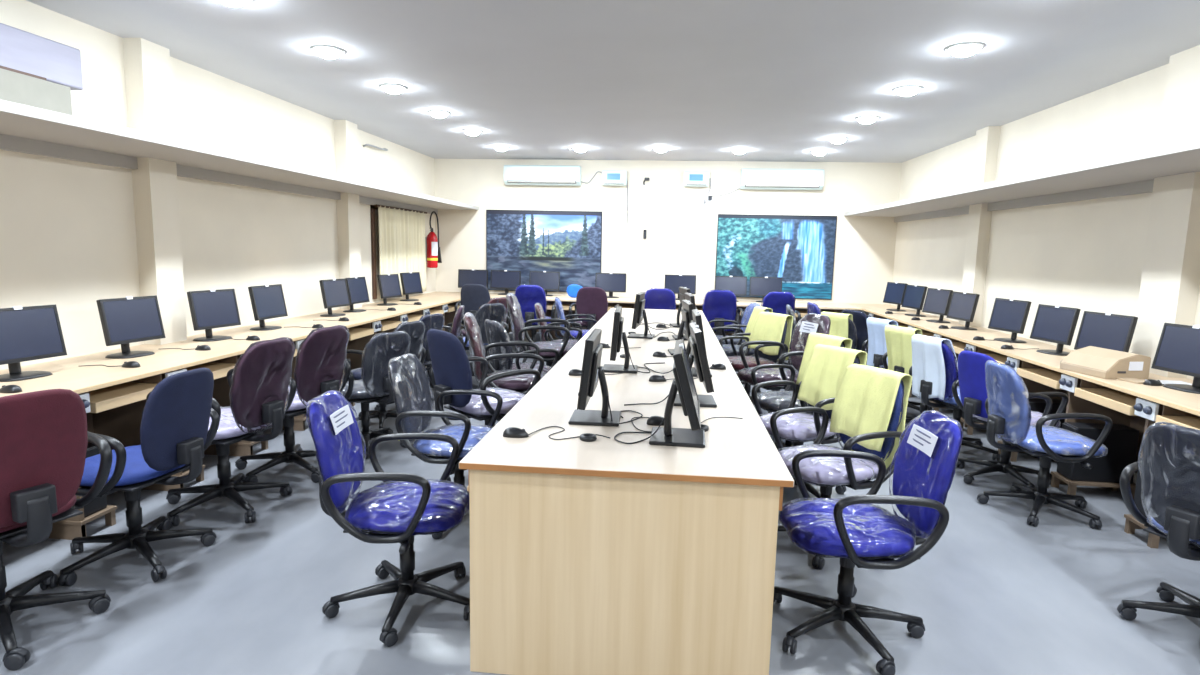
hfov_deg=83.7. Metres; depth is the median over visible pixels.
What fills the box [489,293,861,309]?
countertop
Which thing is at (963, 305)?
computer monitor
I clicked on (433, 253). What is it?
fire extinguisher
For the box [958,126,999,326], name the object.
pillar
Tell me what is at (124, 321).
computer monitor
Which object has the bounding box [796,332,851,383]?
towel
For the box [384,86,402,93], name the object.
diffuser
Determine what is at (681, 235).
wall
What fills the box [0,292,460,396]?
countertop
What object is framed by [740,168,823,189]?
air conditioner
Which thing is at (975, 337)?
computer mouse
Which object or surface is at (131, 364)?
computer mouse
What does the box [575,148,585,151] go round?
diffuser
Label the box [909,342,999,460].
office chair
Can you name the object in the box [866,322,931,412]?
office chair
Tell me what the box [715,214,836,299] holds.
wall picture
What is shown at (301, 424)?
trolley
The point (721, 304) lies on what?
office chair
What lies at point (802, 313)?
keyboard tray
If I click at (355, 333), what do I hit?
keyboard tray
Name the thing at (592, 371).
computer monitor
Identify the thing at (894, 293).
computer monitor
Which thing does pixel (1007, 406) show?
office chair
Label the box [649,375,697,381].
computer mouse
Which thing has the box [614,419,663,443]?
power cable
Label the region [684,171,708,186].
voltage stabiliser
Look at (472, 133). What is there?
diffuser
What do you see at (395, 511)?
office chair
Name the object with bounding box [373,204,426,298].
window curtain
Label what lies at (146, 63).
column
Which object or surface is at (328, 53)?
diffuser
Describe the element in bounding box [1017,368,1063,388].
keyboard tray
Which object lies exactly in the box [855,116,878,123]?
recessed light
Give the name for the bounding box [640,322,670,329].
power cable
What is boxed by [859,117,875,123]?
diffuser
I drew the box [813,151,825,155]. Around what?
diffuser
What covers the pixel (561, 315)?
office chair
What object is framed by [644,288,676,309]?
office chair
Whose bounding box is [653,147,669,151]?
recessed light
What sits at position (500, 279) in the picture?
computer monitor
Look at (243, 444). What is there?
shelf
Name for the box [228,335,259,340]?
computer mouse
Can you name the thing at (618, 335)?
computer monitor
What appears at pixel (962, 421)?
trolley
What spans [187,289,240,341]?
computer monitor
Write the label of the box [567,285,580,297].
plastic bag
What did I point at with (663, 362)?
power cable
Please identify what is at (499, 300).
office chair
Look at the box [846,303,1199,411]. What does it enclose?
countertop
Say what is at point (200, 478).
trolley
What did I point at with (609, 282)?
computer monitor
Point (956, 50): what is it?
diffuser
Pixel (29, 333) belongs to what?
computer monitor
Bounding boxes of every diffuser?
[316,48,339,58]
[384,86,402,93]
[431,112,446,117]
[466,131,478,135]
[495,147,506,150]
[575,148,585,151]
[655,148,666,151]
[734,150,745,153]
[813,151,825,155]
[831,139,844,143]
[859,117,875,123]
[897,88,917,95]
[951,45,977,56]
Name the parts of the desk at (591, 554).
panel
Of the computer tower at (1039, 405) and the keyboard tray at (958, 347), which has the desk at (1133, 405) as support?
the keyboard tray at (958, 347)
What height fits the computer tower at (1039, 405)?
0.380 m
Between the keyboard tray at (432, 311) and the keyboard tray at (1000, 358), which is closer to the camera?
the keyboard tray at (1000, 358)
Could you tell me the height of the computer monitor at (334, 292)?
0.406 m
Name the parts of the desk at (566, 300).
modesty panel, support panel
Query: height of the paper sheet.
0.006 m
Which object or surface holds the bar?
attached to the wall at (68, 241)
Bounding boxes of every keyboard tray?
[88,382,156,412]
[185,362,236,379]
[348,328,373,340]
[379,320,401,330]
[407,314,423,321]
[429,309,443,313]
[448,305,459,312]
[546,304,574,309]
[608,305,631,310]
[794,311,806,316]
[922,333,935,336]
[952,342,967,353]
[982,353,1008,363]
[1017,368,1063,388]
[1074,388,1138,415]
[1155,415,1199,430]
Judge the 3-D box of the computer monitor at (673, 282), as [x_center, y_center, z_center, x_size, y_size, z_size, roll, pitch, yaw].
[1.292,-0.814,10.811,0.500,0.406,0.220,2,8,6]
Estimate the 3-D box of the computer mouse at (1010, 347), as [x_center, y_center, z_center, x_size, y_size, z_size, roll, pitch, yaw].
[3.692,0.084,5.873,0.356,0.037,0.065,1,8,-2]
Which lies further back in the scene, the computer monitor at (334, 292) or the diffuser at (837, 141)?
the diffuser at (837, 141)
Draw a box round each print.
[334,410,347,427]
[913,429,930,445]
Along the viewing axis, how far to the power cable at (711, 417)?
3.22 m
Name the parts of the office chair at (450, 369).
backrest, armrest, seat, armrest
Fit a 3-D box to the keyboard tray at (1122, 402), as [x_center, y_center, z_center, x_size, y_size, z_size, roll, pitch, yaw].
[3.528,0.427,4.438,0.400,0.060,0.580,2,8,6]
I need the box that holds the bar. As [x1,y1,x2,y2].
[363,144,387,150]
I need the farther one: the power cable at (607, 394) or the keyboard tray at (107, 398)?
the keyboard tray at (107, 398)
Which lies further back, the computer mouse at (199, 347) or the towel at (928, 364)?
the towel at (928, 364)
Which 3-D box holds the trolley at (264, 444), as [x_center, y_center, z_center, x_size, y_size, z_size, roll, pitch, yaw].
[-2.889,0.842,5.274,0.460,0.110,0.240,2,8,6]
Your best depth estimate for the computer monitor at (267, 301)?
6.08 m
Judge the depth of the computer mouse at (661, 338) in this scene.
5.90 m
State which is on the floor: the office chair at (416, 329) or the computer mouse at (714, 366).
the office chair at (416, 329)
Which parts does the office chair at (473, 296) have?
armrest, backrest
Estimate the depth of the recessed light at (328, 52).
4.95 m
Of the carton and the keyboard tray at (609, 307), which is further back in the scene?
the keyboard tray at (609, 307)
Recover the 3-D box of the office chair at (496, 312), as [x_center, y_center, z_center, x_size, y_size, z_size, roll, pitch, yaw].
[-1.471,0.050,8.139,0.691,0.982,0.662,8,10,43]
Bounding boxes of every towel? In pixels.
[744,306,772,340]
[748,312,792,359]
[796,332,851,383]
[797,344,866,409]
[821,312,852,337]
[830,364,911,468]
[867,317,897,366]
[884,325,922,373]
[911,334,957,399]
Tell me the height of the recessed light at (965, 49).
0.058 m
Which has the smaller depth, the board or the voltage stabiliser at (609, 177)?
the board
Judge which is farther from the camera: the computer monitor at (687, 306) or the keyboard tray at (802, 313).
the keyboard tray at (802, 313)
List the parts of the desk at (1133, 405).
support panel, socket plate, socket plate, support panel, socket plate, support panel, modesty panel, socket plate, support panel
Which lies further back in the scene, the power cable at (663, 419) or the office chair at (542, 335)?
the office chair at (542, 335)
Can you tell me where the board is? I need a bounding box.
[0,68,72,115]
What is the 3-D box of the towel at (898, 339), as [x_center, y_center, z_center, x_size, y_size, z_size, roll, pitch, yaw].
[2.808,0.162,6.168,0.226,0.527,0.338,-2,8,-24]
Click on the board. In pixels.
(15, 87)
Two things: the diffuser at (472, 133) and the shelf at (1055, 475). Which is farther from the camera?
the diffuser at (472, 133)
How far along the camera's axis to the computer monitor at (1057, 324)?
5.61 m
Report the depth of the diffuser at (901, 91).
5.74 m
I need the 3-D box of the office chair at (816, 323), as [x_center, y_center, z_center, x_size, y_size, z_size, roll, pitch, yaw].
[1.611,0.342,6.005,0.847,1.100,0.740,-1,8,-19]
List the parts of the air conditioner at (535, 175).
panel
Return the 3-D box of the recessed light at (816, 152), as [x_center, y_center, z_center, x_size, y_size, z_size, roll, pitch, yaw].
[3.103,-2.603,9.477,0.240,0.058,0.240,2,8,6]
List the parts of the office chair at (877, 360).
leg, leg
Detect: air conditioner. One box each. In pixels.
[0,23,82,89]
[504,165,580,185]
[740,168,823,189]
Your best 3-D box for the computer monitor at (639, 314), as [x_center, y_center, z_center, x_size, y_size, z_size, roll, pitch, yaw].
[0.382,-0.206,6.117,0.230,0.406,0.440,3,8,10]
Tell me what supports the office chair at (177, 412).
on the floor
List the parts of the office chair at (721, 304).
backrest, armrest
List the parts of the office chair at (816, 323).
armrest, seat, armrest, backrest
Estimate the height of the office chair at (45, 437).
1.069 m
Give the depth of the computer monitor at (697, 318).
4.26 m
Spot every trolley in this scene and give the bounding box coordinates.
[53,505,116,537]
[172,465,204,488]
[231,440,267,455]
[294,416,306,430]
[960,417,982,434]
[997,440,1016,461]
[1050,471,1135,498]
[1124,514,1159,547]
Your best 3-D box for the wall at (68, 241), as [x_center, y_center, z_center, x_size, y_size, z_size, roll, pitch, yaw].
[-3.578,-0.540,4.326,0.100,3.070,14.347,2,8,6]
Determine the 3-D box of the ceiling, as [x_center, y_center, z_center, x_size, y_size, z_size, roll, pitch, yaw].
[0.246,-1.978,3.743,7.720,0.100,14.547,2,8,6]
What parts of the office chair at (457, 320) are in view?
backrest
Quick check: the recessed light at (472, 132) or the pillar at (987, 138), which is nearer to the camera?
the pillar at (987, 138)
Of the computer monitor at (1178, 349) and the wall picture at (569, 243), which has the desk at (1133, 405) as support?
the computer monitor at (1178, 349)
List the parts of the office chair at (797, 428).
armrest, seat, leg, armrest, backrest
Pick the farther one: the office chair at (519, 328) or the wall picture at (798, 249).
the wall picture at (798, 249)
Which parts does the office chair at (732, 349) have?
armrest, seat, armrest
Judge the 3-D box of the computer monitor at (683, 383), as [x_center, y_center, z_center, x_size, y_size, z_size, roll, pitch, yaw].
[0.336,0.230,2.835,0.230,0.408,0.440,2,8,8]
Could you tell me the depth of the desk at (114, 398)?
4.56 m
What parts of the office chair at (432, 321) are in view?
backrest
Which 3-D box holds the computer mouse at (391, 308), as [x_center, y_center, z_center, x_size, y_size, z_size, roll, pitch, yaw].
[-2.637,-0.347,8.070,0.361,0.037,0.065,1,8,0]
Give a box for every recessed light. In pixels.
[217,0,252,6]
[311,45,344,58]
[380,84,406,93]
[428,110,449,117]
[463,129,481,135]
[493,146,509,150]
[572,147,588,151]
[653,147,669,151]
[731,149,747,153]
[811,150,827,155]
[828,137,847,143]
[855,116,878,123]
[893,85,922,95]
[945,42,983,56]
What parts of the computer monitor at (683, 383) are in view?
casing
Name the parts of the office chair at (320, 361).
armrest, leg, leg, seat, leg, leg, leg, backrest, armrest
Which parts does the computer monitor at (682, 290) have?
casing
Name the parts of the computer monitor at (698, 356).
casing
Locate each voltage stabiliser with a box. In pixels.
[602,170,626,185]
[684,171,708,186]
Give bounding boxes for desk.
[0,292,460,539]
[459,308,793,674]
[489,293,861,341]
[846,303,1199,528]
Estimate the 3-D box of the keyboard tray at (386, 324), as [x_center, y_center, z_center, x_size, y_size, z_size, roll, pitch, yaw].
[-2.569,-0.137,7.673,0.400,0.060,0.530,2,8,6]
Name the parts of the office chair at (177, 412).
leg, leg, armrest, seat, leg, leg, backrest, leg, armrest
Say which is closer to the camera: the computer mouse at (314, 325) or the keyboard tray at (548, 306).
the computer mouse at (314, 325)
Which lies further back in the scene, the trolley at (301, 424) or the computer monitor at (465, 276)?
the computer monitor at (465, 276)
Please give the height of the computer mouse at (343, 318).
0.037 m
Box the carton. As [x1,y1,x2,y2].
[1060,346,1150,383]
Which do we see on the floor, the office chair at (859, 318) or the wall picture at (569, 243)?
the office chair at (859, 318)
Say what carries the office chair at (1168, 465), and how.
on the floor
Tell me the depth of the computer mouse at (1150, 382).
4.30 m
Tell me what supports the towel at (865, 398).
on the office chair at (827, 473)
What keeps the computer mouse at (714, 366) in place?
on the desk at (591, 554)
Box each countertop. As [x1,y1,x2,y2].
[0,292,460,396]
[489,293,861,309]
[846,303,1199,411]
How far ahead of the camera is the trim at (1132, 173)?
5.43 m
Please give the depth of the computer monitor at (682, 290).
7.05 m
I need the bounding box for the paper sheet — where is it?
[1145,379,1191,384]
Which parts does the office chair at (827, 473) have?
leg, armrest, seat, backrest, armrest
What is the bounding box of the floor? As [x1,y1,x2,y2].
[0,346,1199,674]
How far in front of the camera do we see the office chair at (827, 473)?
3.66 m
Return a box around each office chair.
[0,389,111,670]
[58,368,219,585]
[146,337,296,526]
[227,325,350,482]
[306,391,469,646]
[340,331,410,458]
[346,321,425,433]
[374,313,443,410]
[388,354,502,538]
[426,305,464,388]
[427,329,540,481]
[447,303,508,375]
[455,284,507,350]
[460,297,509,370]
[463,313,545,393]
[484,319,558,373]
[506,293,573,365]
[508,285,556,358]
[534,303,582,344]
[554,297,596,339]
[569,287,618,329]
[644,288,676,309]
[696,290,743,335]
[708,303,759,380]
[712,309,769,386]
[719,320,788,411]
[737,313,830,443]
[750,342,845,450]
[751,355,859,496]
[758,291,800,364]
[770,379,904,568]
[773,410,963,674]
[786,305,796,348]
[807,302,821,314]
[841,309,868,351]
[848,317,867,364]
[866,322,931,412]
[882,332,963,431]
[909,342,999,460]
[952,350,1068,488]
[977,361,1112,528]
[1117,423,1199,620]
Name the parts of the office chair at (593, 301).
armrest, seat, backrest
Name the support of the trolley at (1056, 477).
on the floor
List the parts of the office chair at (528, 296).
backrest, armrest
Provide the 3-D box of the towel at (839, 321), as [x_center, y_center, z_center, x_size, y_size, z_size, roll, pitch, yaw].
[2.649,-0.015,7.464,0.224,0.527,0.336,-5,10,-39]
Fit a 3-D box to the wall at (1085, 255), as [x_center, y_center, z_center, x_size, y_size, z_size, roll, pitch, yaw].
[4.001,-0.276,3.581,0.100,3.070,14.347,2,8,6]
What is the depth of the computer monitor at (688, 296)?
5.99 m
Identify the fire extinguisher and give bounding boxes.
[425,211,441,267]
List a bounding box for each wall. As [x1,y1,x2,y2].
[0,0,435,369]
[434,159,901,351]
[891,63,1199,379]
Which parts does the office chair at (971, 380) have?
armrest, backrest, leg, leg, seat, leg, leg, armrest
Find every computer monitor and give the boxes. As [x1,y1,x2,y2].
[0,304,66,381]
[96,295,165,358]
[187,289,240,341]
[248,284,287,330]
[319,278,349,316]
[343,277,369,311]
[377,274,401,305]
[400,272,422,300]
[458,269,487,288]
[490,270,520,294]
[529,271,559,295]
[568,328,620,426]
[595,273,626,297]
[603,306,637,372]
[627,291,654,338]
[649,339,704,447]
[664,274,695,299]
[668,299,693,354]
[669,287,690,326]
[672,292,695,339]
[674,322,716,407]
[686,309,711,376]
[715,276,746,301]
[749,277,781,301]
[883,282,907,310]
[901,285,927,316]
[922,288,952,322]
[946,291,979,329]
[988,298,1031,342]
[1030,304,1080,355]
[1074,311,1137,351]
[1151,323,1199,393]
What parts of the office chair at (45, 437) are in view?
leg, leg, seat, backrest, leg, armrest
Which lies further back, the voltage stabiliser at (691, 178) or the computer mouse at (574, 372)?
the voltage stabiliser at (691, 178)
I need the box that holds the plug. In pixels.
[703,196,713,204]
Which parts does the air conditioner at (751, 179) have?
panel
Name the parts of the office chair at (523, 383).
backrest, armrest, armrest, seat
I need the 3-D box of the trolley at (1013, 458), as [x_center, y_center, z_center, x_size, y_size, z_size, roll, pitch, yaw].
[3.578,0.948,5.535,0.460,0.110,0.240,2,8,6]
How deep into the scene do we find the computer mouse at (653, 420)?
3.07 m
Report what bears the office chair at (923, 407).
on the floor
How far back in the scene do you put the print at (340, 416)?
2.97 m
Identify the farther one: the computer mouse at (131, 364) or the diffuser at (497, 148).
the diffuser at (497, 148)
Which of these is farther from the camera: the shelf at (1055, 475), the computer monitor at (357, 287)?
the computer monitor at (357, 287)
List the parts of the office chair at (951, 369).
backrest, seat, leg, leg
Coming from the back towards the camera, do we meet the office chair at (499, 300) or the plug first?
the plug
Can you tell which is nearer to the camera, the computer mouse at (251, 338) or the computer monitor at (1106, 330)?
the computer monitor at (1106, 330)
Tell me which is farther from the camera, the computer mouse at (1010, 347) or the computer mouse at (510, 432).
the computer mouse at (1010, 347)
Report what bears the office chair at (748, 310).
on the floor
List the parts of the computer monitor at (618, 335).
casing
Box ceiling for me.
[26,0,1199,162]
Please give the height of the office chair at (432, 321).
0.982 m
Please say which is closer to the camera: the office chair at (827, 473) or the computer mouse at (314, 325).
the office chair at (827, 473)
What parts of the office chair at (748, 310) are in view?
armrest, seat, armrest, backrest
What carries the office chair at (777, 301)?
on the floor
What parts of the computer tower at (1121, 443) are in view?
panel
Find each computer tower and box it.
[83,443,106,517]
[1002,398,1066,445]
[1057,422,1139,483]
[1134,458,1148,517]
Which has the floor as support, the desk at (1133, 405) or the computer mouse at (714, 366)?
the desk at (1133, 405)
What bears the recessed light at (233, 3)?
in the ceiling
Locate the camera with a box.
[643,177,649,187]
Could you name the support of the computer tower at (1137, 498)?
on the trolley at (1130, 523)
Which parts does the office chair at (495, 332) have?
backrest, armrest, seat, armrest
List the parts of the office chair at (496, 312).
armrest, backrest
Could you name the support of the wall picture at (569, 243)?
attached to the wall at (681, 235)
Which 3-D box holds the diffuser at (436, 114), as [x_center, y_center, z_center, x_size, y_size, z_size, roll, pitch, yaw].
[-1.746,-2.412,7.264,0.170,0.058,0.170,2,8,6]
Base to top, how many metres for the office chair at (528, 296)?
1.110 m
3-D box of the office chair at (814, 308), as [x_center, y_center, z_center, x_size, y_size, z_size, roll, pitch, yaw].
[3.178,0.019,9.123,0.723,0.982,0.680,1,8,-4]
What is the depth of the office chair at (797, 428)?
4.47 m
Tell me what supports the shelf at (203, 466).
attached to the trolley at (200, 478)
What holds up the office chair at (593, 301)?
on the floor
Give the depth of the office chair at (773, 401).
5.29 m
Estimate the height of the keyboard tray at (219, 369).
0.060 m
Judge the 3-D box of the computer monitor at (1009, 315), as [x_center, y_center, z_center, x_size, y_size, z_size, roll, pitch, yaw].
[3.931,-0.166,6.391,0.220,0.406,0.420,0,8,-8]
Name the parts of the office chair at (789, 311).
backrest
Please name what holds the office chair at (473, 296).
on the floor
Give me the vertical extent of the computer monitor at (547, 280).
0.406 m
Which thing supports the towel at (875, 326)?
on the office chair at (877, 360)
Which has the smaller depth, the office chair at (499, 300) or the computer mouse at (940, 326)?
the computer mouse at (940, 326)
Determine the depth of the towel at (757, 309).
8.00 m
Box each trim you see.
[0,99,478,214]
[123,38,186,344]
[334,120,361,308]
[844,138,1199,221]
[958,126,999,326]
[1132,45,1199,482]
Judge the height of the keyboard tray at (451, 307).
0.060 m
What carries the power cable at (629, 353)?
on the desk at (591, 554)
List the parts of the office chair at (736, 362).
armrest, seat, armrest, backrest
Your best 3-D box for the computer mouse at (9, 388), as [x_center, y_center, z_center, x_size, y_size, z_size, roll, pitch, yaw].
[-3.163,0.259,3.449,0.361,0.037,0.065,1,8,0]
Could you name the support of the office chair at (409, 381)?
on the floor
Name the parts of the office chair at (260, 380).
armrest, leg, leg, leg, seat, leg, leg, backrest, armrest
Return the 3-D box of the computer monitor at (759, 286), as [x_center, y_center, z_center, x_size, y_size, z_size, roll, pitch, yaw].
[2.635,-0.767,10.679,0.500,0.406,0.220,2,8,6]
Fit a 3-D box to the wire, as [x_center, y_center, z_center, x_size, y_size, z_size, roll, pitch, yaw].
[0.432,-2.267,10.947,0.058,0.792,0.016,2,8,6]
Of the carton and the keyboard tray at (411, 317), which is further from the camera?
the keyboard tray at (411, 317)
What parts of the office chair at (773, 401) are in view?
armrest, seat, armrest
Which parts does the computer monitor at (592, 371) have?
casing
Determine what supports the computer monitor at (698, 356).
on the desk at (591, 554)
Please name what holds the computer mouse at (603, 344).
on the desk at (591, 554)
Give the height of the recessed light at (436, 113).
0.058 m
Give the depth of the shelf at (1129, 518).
4.03 m
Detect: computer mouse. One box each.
[0,385,22,392]
[82,361,140,367]
[164,345,210,350]
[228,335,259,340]
[302,324,323,327]
[329,317,348,320]
[369,307,395,310]
[503,426,609,439]
[568,369,621,375]
[600,343,640,347]
[631,416,663,431]
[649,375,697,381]
[653,351,672,356]
[656,324,679,327]
[657,336,687,340]
[692,364,725,369]
[939,325,956,328]
[973,336,994,340]
[1000,345,1038,349]
[1143,379,1163,385]
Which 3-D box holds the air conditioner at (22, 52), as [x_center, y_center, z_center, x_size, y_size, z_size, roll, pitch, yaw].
[-3.441,-1.619,3.649,0.230,0.270,1.220,2,8,6]
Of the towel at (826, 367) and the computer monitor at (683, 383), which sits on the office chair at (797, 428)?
the towel at (826, 367)
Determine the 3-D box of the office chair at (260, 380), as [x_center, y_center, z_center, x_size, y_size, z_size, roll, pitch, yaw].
[-2.303,0.522,4.096,0.818,1.080,0.728,3,8,14]
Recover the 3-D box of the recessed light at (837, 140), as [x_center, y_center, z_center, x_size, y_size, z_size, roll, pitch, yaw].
[2.982,-2.460,8.393,0.240,0.058,0.240,2,8,6]
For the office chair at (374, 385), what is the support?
on the floor
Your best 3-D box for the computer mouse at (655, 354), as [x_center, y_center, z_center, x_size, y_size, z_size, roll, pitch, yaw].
[0.568,0.133,4.997,0.361,0.037,0.065,4,8,20]
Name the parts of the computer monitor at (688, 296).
casing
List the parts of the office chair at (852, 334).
backrest, armrest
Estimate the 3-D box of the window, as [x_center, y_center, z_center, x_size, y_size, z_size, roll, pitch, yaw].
[-2.944,-1.254,9.851,0.030,1.250,1.840,2,8,6]
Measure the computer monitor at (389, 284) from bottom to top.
0.406 m
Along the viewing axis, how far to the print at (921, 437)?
2.86 m
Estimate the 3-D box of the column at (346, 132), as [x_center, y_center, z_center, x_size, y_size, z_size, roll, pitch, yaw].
[-3.060,-1.044,8.187,0.140,3.070,0.300,2,8,6]
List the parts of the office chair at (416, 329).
armrest, seat, leg, leg, leg, backrest, armrest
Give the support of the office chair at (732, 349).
on the floor
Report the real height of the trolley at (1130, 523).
0.110 m
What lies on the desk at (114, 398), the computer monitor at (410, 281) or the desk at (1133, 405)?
the computer monitor at (410, 281)
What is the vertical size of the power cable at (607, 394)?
0.155 m
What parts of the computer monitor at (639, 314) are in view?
casing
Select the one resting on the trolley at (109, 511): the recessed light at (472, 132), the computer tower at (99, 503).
the computer tower at (99, 503)
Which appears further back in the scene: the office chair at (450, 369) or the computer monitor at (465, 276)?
the computer monitor at (465, 276)
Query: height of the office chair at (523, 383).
1.100 m
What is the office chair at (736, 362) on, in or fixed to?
on the floor
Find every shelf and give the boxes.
[53,505,116,525]
[172,465,204,476]
[231,441,259,445]
[294,416,306,420]
[1050,471,1135,488]
[1124,514,1147,528]
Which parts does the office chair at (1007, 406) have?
backrest, leg, armrest, leg, leg, seat, leg, leg, armrest, height lever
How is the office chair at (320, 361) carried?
on the floor
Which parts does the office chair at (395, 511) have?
backrest, leg, armrest, leg, leg, height lever, seat, armrest, leg, leg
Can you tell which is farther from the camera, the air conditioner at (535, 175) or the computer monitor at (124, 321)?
the air conditioner at (535, 175)
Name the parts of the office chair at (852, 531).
leg, leg, armrest, seat, leg, leg, armrest, backrest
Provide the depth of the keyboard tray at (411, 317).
8.43 m
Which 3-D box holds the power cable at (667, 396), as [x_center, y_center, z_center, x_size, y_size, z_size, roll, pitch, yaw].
[0.285,0.271,3.494,0.342,0.154,0.026,-2,8,-25]
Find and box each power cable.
[607,394,642,423]
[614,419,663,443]
[624,396,667,405]
[629,353,649,372]
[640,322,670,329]
[644,362,672,373]
[701,417,742,422]
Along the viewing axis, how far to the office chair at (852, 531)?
2.81 m
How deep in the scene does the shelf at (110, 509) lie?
3.73 m
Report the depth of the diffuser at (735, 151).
9.45 m
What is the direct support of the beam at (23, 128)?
attached to the wall at (68, 241)
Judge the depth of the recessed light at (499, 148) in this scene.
9.66 m
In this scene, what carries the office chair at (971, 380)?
on the floor
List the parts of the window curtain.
rod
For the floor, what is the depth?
3.24 m
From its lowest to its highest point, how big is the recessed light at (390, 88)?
0.058 m
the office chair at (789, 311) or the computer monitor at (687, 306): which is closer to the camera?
the computer monitor at (687, 306)
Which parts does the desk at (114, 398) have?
support panel, socket plate, modesty panel, support panel, socket plate, support panel, support panel, socket plate, support panel, socket plate, support panel, socket plate, support panel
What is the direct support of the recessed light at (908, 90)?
in the ceiling
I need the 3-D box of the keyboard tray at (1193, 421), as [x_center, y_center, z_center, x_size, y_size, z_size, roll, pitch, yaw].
[3.447,0.531,3.649,0.400,0.060,0.580,2,8,6]
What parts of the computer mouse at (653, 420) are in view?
cord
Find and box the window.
[370,205,377,298]
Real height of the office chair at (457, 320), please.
0.982 m
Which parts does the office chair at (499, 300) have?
backrest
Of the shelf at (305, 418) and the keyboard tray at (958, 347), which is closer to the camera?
the shelf at (305, 418)
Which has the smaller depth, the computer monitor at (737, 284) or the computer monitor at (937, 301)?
the computer monitor at (937, 301)
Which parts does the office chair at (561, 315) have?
backrest, seat, armrest, armrest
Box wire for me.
[626,179,627,222]
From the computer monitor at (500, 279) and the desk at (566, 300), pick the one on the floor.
the desk at (566, 300)
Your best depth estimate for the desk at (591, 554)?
2.52 m
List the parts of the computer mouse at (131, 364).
cord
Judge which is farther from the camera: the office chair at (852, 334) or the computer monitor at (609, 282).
the computer monitor at (609, 282)
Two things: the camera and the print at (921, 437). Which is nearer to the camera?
the print at (921, 437)
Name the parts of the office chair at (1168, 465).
armrest, leg, backrest, seat, leg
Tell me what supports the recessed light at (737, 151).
in the ceiling
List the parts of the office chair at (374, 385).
armrest, seat, leg, leg, leg, backrest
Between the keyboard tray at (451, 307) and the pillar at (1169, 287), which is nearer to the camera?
the pillar at (1169, 287)
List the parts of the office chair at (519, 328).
backrest, armrest, armrest, seat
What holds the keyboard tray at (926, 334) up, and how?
on the desk at (1133, 405)
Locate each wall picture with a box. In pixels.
[486,210,601,291]
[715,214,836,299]
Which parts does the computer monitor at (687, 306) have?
casing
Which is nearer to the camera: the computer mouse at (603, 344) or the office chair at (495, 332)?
the computer mouse at (603, 344)
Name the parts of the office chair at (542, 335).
backrest, armrest, armrest, seat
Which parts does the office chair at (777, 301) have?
backrest, armrest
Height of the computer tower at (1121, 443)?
0.380 m
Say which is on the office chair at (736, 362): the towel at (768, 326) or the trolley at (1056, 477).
the towel at (768, 326)
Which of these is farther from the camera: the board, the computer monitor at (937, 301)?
the computer monitor at (937, 301)
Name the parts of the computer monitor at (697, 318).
casing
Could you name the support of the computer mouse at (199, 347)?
on the desk at (114, 398)
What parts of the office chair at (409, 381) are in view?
backrest, armrest, seat, height lever, armrest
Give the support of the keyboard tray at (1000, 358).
on the desk at (1133, 405)
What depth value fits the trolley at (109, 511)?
3.73 m
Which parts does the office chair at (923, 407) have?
armrest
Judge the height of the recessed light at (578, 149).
0.058 m
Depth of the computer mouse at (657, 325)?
6.89 m
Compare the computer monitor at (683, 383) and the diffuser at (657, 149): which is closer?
the computer monitor at (683, 383)
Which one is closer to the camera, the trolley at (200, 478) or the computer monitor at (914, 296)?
the trolley at (200, 478)

